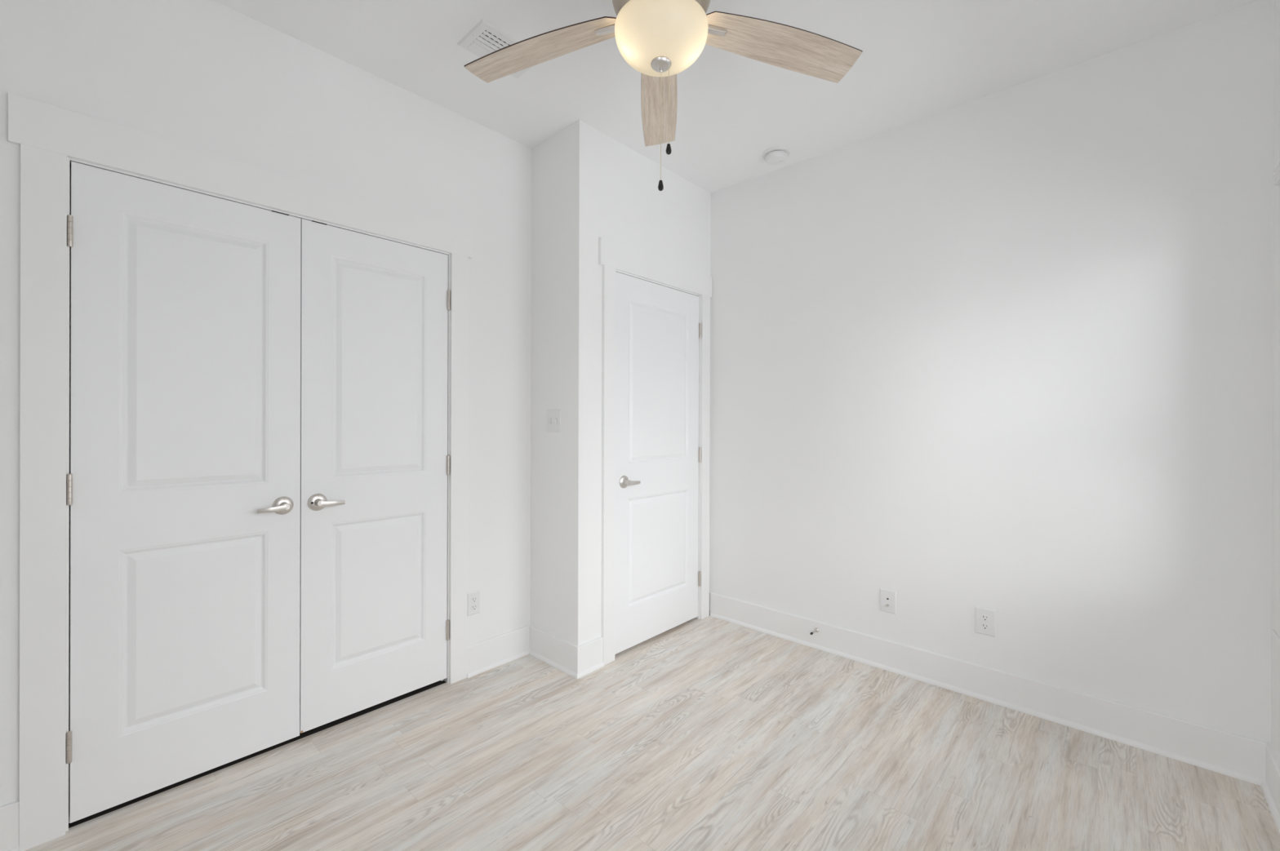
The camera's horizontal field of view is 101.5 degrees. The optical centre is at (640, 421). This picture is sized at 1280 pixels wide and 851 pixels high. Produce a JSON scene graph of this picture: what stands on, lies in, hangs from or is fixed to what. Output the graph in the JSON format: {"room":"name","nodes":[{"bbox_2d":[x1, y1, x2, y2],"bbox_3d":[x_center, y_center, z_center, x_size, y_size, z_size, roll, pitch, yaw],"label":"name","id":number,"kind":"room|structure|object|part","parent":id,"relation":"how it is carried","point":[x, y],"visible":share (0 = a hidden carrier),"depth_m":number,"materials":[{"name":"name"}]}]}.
{"room":"empty bedroom","nodes":[
{"label":"empty bedroom","id":0,"kind":"room"},
{"bbox_2d":[0,0,531,806],"bbox_3d":[-1.401,-0.118,2.064,0.120,2.744,2.486,0,0,43],"label":"wall","id":1,"kind":"structure","parent":0,"point":[206,75],"depth_m":2.01,"materials":[{"name":"paint"}]},
{"bbox_2d":[66,161,301,823],"bbox_3d":[-1.537,0.218,1.819,0.086,2.034,0.618,0,0,43],"label":"door","id":2,"kind":"structure","parent":1,"relation":"in","point":[183,489],"depth_m":1.78,"materials":[{"name":"paint"}]},
{"bbox_3d":[-1.369,0.326,1.953,0.018,0.029,0.102,0,0,41],"label":"lever","id":3,"kind":"part","parent":2,"relation":"part of","materials":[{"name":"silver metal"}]},
{"bbox_2d":[8,92,472,850],"bbox_3d":[-1.372,0.155,2.083,0.138,2.197,1.458,0,0,43],"label":"door frame","id":4,"kind":"structure","parent":1,"relation":"attached to","point":[50,137],"depth_m":1.57,"materials":[{"name":"paint"}]},
{"bbox_3d":[-1.775,0.224,1.555,0.018,2.059,0.090,0,0,43],"label":"casing","id":5,"kind":"part","parent":4,"relation":"part of","materials":[{"name":"paint"}]},
{"bbox_3d":[-1.325,-0.874,2.041,0.018,0.138,1.458,0,0,43],"label":"head casing","id":6,"kind":"part","parent":4,"relation":"part of","materials":[{"name":"paint"}]},
{"bbox_3d":[-0.880,0.226,2.531,0.018,2.059,0.086,0,0,43],"label":"casing","id":7,"kind":"part","parent":4,"relation":"part of","materials":[{"name":"paint"}]},
{"bbox_2d":[0,625,529,850],"bbox_3d":[-1.351,1.181,2.016,0.026,0.146,2.246,0,0,43],"label":"baseboard","id":8,"kind":"structure","parent":1,"relation":"attached to","point":[485,655],"depth_m":2.62,"materials":[{"name":"paint"}]},
{"bbox_2d":[299,218,450,733],"bbox_3d":[-1.119,0.215,2.274,0.086,2.027,0.613,0,0,43],"label":"door","id":9,"kind":"structure","parent":1,"relation":"in","point":[375,625],"depth_m":2.25,"materials":[{"name":"paint"}]},
{"bbox_3d":[-1.238,0.326,2.095,0.018,0.029,0.102,0,0,44],"label":"lever","id":10,"kind":"part","parent":9,"relation":"part of","materials":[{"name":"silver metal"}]},
{"bbox_2d":[466,590,479,617],"bbox_3d":[-0.827,0.905,2.599,0.008,0.114,0.070,0,0,43],"label":"wall outlet","id":11,"kind":"object","parent":1,"relation":"attached to","point":[473,597],"visible":1,"depth_m":2.59,"materials":[{"name":"white plastic"}]},
{"bbox_2d":[471,604,477,610],"bbox_3d":[-0.825,0.925,2.598,0.004,0.028,0.034,0,0,43],"label":"receptacle","id":12,"kind":"object","parent":11,"relation":"attached to","point":[473,606],"depth_m":2.60,"materials":[{"name":"grey plastic"}]},
{"bbox_2d":[471,596,477,603],"bbox_3d":[-0.825,0.886,2.598,0.004,0.028,0.034,0,0,43],"label":"receptacle","id":13,"kind":"object","parent":11,"relation":"attached to","point":[473,599],"depth_m":2.60,"materials":[{"name":"grey plastic"}]},
{"bbox_2d":[529,120,579,645],"bbox_3d":[-0.455,-0.116,2.801,0.518,2.744,0.120,0,0,43],"label":"wall","id":14,"kind":"structure","parent":0,"point":[555,161],"depth_m":2.71,"materials":[{"name":"paint"}]},
{"bbox_2d":[528,624,577,679],"bbox_3d":[-0.454,1.183,2.699,0.424,0.146,0.026,0,0,43],"label":"baseboard","id":15,"kind":"structure","parent":14,"relation":"attached to","point":[562,655],"depth_m":2.69,"materials":[{"name":"paint"}]},
{"bbox_3d":[-0.454,1.247,2.699,0.424,0.019,0.026,0,0,43],"label":"shoe molding","id":16,"kind":"part","parent":15,"relation":"part of","materials":[{"name":"paint"}]},
{"bbox_2d":[546,409,561,432],"bbox_3d":[-0.451,-0.002,2.705,0.112,0.116,0.016,0,0,43],"label":"light switch","id":17,"kind":"object","parent":14,"relation":"attached to","point":[553,417],"visible":1,"depth_m":2.70,"materials":[{"name":"white plastic"}]},
{"bbox_2d":[577,120,710,645],"bbox_3d":[0.071,-0.115,3.079,0.120,2.744,1.241,0,0,43],"label":"wall","id":18,"kind":"structure","parent":0,"point":[621,202],"depth_m":2.69,"materials":[{"name":"paint"}]},
{"bbox_2d":[577,636,604,679],"bbox_3d":[-0.254,1.184,2.622,0.026,0.146,0.184,0,0,43],"label":"baseboard","id":19,"kind":"structure","parent":18,"relation":"attached to","point":[590,654],"depth_m":2.62,"materials":[{"name":"paint"}]},
{"bbox_3d":[-0.254,1.247,2.622,0.026,0.019,0.184,0,0,43],"label":"shoe molding","id":20,"kind":"part","parent":19,"relation":"part of","materials":[{"name":"paint"}]},
{"bbox_2d":[598,236,711,665],"bbox_3d":[0.079,0.159,3.076,0.138,2.197,0.986,0,0,43],"label":"door frame","id":21,"kind":"structure","parent":18,"relation":"attached to","point":[614,257],"depth_m":2.83,"materials":[{"name":"paint"}]},
{"bbox_3d":[-0.165,0.228,2.722,0.018,2.059,0.083,0,0,43],"label":"casing","id":22,"kind":"part","parent":21,"relation":"part of","materials":[{"name":"paint"}]},
{"bbox_3d":[0.127,-0.870,3.034,0.018,0.138,0.986,0,0,43],"label":"head casing","id":23,"kind":"part","parent":21,"relation":"part of","materials":[{"name":"paint"}]},
{"bbox_3d":[0.413,0.229,3.352,0.018,2.059,0.084,0,0,43],"label":"casing","id":24,"kind":"part","parent":21,"relation":"part of","materials":[{"name":"paint"}]},
{"bbox_2d":[614,271,701,654],"bbox_3d":[0.125,0.224,3.042,0.086,2.032,0.762,0,0,43],"label":"door","id":25,"kind":"structure","parent":18,"relation":"in","point":[658,452],"depth_m":3.02,"materials":[{"name":"paint"}]},
{"bbox_3d":[-0.033,0.329,2.820,0.018,0.029,0.102,0,0,44],"label":"lever","id":26,"kind":"part","parent":25,"relation":"part of","materials":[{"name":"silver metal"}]},
{"bbox_2d":[24,615,1279,850],"bbox_3d":[-0.291,1.308,1.803,3.877,0.100,3.607,0,0,43],"label":"floor","id":27,"kind":"structure","parent":0,"point":[708,734],"depth_m":1.85,"materials":[{"name":"wood"}]},
{"bbox_2d":[213,0,1257,193],"bbox_3d":[-0.245,-1.536,1.766,3.977,0.100,3.607,0,0,43],"label":"ceiling","id":28,"kind":"structure","parent":0,"point":[918,60],"depth_m":2.17,"materials":[{"name":"paint"}]},
{"bbox_2d":[457,18,533,78],"bbox_3d":[-0.558,-1.483,2.099,0.190,0.010,0.282,0,0,43],"label":"ceiling vent","id":29,"kind":"object","parent":28,"relation":"in","point":[484,38],"visible":0.56,"depth_m":2.04,"materials":[{"name":"white plastic"}]},
{"bbox_2d":[463,0,862,191],"bbox_3d":[0.047,-1.077,1.481,1.255,0.818,1.226,0,0,43],"label":"ceiling fan","id":30,"kind":"object","parent":28,"relation":"hanging from","point":[660,39],"visible":1,"depth_m":1.59,"materials":[{"name":"beige wood"}]},
{"bbox_3d":[-0.297,-1.163,1.638,0.533,0.035,0.135,0,11,20],"label":"blade","id":31,"kind":"part","parent":30,"relation":"part of","materials":[{"name":"brown wood"}]},
{"bbox_3d":[0.069,-1.162,1.892,0.135,0.035,0.533,-10,0,2],"label":"blade","id":32,"kind":"part","parent":30,"relation":"part of","materials":[{"name":"brown wood"}]},
{"bbox_3d":[0.060,-0.856,1.513,0.003,0.317,0.003,0,0,-25],"label":"pull chain","id":33,"kind":"part","parent":30,"relation":"part of","materials":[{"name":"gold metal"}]},
{"bbox_3d":[0.060,-1.086,1.513,0.270,0.102,0.270,0,0,43],"label":"lamp shade","id":34,"kind":"part","parent":30,"relation":"part of","materials":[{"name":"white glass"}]},
{"bbox_3d":[0.082,-0.915,1.506,0.003,0.231,0.003,0,0,20],"label":"pull chain","id":35,"kind":"part","parent":30,"relation":"part of","materials":[{"name":"silver metal"}]},
{"bbox_3d":[0.424,-1.161,1.622,0.533,0.035,0.135,0,-10,-16],"label":"blade","id":36,"kind":"part","parent":30,"relation":"part of","materials":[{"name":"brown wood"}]},
{"bbox_2d":[761,146,790,165],"bbox_3d":[0.753,-1.461,2.899,0.154,0.047,0.154,0,0,43],"label":"smoke detector","id":37,"kind":"object","parent":28,"relation":"attached to","point":[774,156],"visible":1,"depth_m":2.86,"materials":[{"name":"white plastic"}]},
{"bbox_2d":[709,0,1274,743],"bbox_3d":[1.363,-0.110,2.654,2.599,2.744,0.120,0,0,43],"label":"wall","id":38,"kind":"structure","parent":0,"point":[1008,352],"depth_m":2.26,"materials":[{"name":"paint"}]},
{"bbox_2d":[809,627,818,635],"bbox_3d":[0.955,1.160,2.876,0.025,0.025,0.073,0,0,43],"label":"door stop","id":39,"kind":"object","parent":38,"relation":"attached to","point":[816,630],"visible":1,"depth_m":2.89,"materials":[{"name":"silver metal"}]},
{"bbox_3d":[0.959,1.160,2.881,0.025,0.025,0.060,0,0,43],"label":"rod","id":40,"kind":"part","parent":39,"relation":"part of","materials":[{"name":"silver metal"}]},
{"bbox_2d":[880,588,896,614],"bbox_3d":[1.256,0.916,2.656,0.080,0.115,0.019,0,0,43],"label":"cable plate","id":41,"kind":"object","parent":38,"relation":"attached to","point":[887,597],"visible":1,"depth_m":2.66,"materials":[{"name":"white plastic"}]},
{"bbox_2d":[974,606,995,637],"bbox_3d":[1.569,0.912,2.377,0.080,0.121,0.008,0,0,43],"label":"wall outlet","id":42,"kind":"object","parent":38,"relation":"attached to","point":[984,619],"visible":1,"depth_m":2.37,"materials":[{"name":"white plastic"}]},
{"bbox_2d":[980,622,989,630],"bbox_3d":[1.567,0.932,2.375,0.034,0.028,0.004,0,0,43],"label":"receptacle","id":43,"kind":"object","parent":42,"relation":"attached to","point":[984,626],"depth_m":2.37,"materials":[{"name":"grey plastic"}]},
{"bbox_2d":[980,614,989,621],"bbox_3d":[1.567,0.893,2.375,0.034,0.028,0.004,0,0,43],"label":"receptacle","id":44,"kind":"object","parent":42,"relation":"attached to","point":[983,617],"depth_m":2.37,"materials":[{"name":"grey plastic"}]},
{"bbox_2d":[709,591,1268,786],"bbox_3d":[1.310,1.188,2.602,2.359,0.146,0.026,0,0,43],"label":"baseboard","id":45,"kind":"structure","parent":38,"relation":"attached to","point":[1237,757],"depth_m":2.26,"materials":[{"name":"paint"}]},
{"bbox_2d":[1271,0,1279,762],"bbox_3d":[1.102,-0.109,0.527,0.147,2.744,3.367,0,0,43],"label":"wall","id":46,"kind":"structure","parent":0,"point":[1275,650],"depth_m":1.77,"materials":[{"name":"paint"}]},
{"bbox_2d":[1261,743,1279,835],"bbox_3d":[1.040,1.190,0.582,0.026,0.146,3.367,0,0,43],"label":"baseboard","id":47,"kind":"structure","parent":46,"relation":"attached to","point":[1270,788],"depth_m":1.72,"materials":[{"name":"paint"}]},
{"bbox_3d":[1.040,1.253,0.582,0.026,0.019,3.367,0,0,43],"label":"shoe molding","id":48,"kind":"part","parent":47,"relation":"part of","materials":[{"name":"paint"}]}
]}

